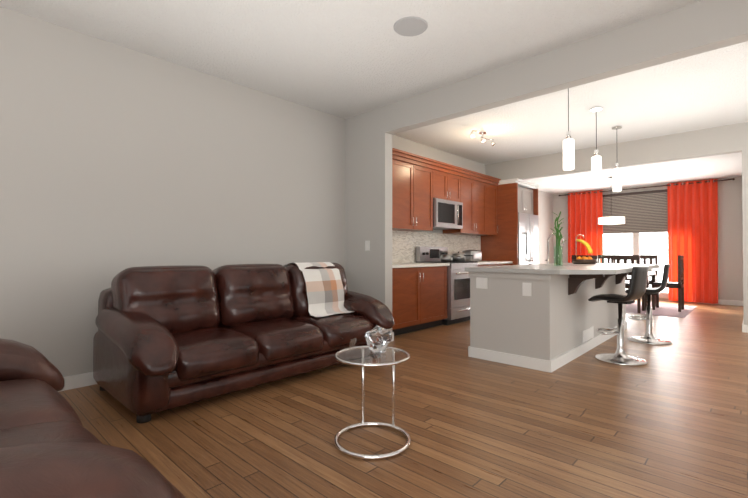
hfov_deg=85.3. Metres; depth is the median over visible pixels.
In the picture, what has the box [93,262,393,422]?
sofa
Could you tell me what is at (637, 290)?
bar stool
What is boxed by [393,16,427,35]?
ceiling speaker
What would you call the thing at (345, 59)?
ceiling
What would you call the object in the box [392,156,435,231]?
upper cabinet
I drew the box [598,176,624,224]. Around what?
drum pendant light
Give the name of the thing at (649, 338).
bar stool
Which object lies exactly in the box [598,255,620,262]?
dining chair
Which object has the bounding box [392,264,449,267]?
countertop
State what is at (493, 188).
upper cabinet
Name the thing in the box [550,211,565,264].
plant
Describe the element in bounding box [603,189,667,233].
window shade
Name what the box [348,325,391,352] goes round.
sculpture
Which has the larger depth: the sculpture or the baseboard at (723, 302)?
the baseboard at (723, 302)
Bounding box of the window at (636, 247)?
[625,233,668,298]
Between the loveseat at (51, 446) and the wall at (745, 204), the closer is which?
the loveseat at (51, 446)
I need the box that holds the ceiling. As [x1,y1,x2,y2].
[0,0,747,193]
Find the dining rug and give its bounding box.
[626,302,696,317]
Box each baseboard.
[58,372,96,391]
[693,299,742,305]
[742,318,745,331]
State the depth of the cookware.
6.21 m
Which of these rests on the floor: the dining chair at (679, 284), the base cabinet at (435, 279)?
the base cabinet at (435, 279)
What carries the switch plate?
attached to the wall at (700, 27)
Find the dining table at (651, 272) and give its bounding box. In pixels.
[628,268,659,309]
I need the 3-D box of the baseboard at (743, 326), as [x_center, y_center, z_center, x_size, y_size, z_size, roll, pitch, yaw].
[6.087,1.057,6.656,0.014,0.100,3.614,-1,-1,43]
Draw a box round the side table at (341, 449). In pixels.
[334,345,410,459]
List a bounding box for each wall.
[0,6,552,376]
[345,0,747,332]
[553,176,742,302]
[742,122,747,324]
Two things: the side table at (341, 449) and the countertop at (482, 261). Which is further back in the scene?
the countertop at (482, 261)
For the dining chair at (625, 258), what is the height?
0.992 m
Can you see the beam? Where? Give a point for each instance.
(721, 140)
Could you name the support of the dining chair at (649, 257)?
on the dining rug
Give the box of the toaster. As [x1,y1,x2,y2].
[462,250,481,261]
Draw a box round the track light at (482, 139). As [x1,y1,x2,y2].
[470,130,496,146]
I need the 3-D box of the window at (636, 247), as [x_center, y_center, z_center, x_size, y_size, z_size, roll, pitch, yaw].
[5.996,-0.065,9.296,2.050,2.300,0.112,-1,-1,43]
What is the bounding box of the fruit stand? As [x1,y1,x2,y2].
[572,234,596,263]
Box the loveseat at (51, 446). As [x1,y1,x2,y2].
[0,338,185,497]
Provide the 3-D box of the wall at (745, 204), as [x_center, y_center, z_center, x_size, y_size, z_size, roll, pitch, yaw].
[6.188,-0.273,6.584,0.250,2.760,3.600,-1,-1,43]
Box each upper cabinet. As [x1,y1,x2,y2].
[392,152,395,227]
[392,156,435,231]
[432,192,467,231]
[436,168,459,195]
[443,172,487,235]
[488,180,499,235]
[500,184,535,215]
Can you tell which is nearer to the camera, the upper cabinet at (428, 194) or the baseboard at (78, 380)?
the baseboard at (78, 380)
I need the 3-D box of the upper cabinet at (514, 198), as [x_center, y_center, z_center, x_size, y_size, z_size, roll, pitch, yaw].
[2.593,-0.920,7.879,0.632,0.480,0.912,-1,-1,43]
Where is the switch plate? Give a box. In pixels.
[365,241,369,250]
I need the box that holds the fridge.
[518,212,538,264]
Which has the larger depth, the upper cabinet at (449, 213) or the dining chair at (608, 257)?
the dining chair at (608, 257)
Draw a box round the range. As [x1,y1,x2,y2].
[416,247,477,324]
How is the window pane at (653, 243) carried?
attached to the window at (636, 247)
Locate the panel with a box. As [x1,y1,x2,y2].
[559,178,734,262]
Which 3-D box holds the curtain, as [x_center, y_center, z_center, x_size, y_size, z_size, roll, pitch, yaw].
[6.623,-0.154,8.460,0.830,2.520,0.140,-1,-1,43]
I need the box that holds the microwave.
[433,198,462,229]
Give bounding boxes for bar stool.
[588,266,648,365]
[625,264,671,344]
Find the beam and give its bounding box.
[485,123,741,179]
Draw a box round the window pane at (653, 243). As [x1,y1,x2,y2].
[603,232,668,292]
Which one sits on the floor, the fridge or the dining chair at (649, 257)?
the fridge
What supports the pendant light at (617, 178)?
hanging from the ceiling
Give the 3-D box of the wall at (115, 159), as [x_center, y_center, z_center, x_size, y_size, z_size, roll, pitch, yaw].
[-0.265,-0.286,5.421,0.166,2.760,14.460,-1,-1,43]
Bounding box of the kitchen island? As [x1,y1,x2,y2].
[465,233,659,372]
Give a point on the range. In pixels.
(458, 294)
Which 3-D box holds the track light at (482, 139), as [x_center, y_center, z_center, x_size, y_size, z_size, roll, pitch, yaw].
[1.541,-1.585,5.753,0.138,0.155,0.689,-1,-1,43]
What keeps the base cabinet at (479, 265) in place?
on the floor
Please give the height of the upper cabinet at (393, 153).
0.960 m
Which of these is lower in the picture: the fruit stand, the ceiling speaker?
the fruit stand
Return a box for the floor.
[59,299,747,497]
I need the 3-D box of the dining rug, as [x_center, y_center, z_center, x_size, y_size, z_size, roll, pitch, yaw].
[4.819,1.118,7.975,2.230,0.006,1.930,-1,-1,43]
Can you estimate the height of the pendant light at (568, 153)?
0.880 m
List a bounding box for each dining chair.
[572,255,597,262]
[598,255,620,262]
[611,255,644,312]
[628,255,657,302]
[652,255,683,311]
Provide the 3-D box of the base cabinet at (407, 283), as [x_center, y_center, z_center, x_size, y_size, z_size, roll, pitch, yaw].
[0.193,0.666,5.342,0.592,0.855,0.705,-1,-1,43]
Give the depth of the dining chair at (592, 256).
7.55 m
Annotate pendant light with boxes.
[563,88,574,170]
[590,106,601,182]
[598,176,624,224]
[612,125,621,191]
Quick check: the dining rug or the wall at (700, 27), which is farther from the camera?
the dining rug
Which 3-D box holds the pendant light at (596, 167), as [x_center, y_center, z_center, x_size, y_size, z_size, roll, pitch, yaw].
[2.631,-1.232,4.806,0.120,0.880,0.120,-1,-1,43]
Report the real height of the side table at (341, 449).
0.484 m
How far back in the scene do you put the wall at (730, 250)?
8.19 m
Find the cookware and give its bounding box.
[441,252,472,261]
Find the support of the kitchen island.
on the floor
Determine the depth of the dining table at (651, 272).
7.52 m
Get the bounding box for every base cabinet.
[392,268,423,335]
[424,268,446,328]
[478,264,495,266]
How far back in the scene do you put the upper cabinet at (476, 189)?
6.92 m
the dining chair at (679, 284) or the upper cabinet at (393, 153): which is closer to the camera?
the upper cabinet at (393, 153)
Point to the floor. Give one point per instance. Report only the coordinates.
(669, 421)
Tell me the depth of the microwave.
6.22 m
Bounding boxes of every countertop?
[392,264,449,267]
[444,260,511,263]

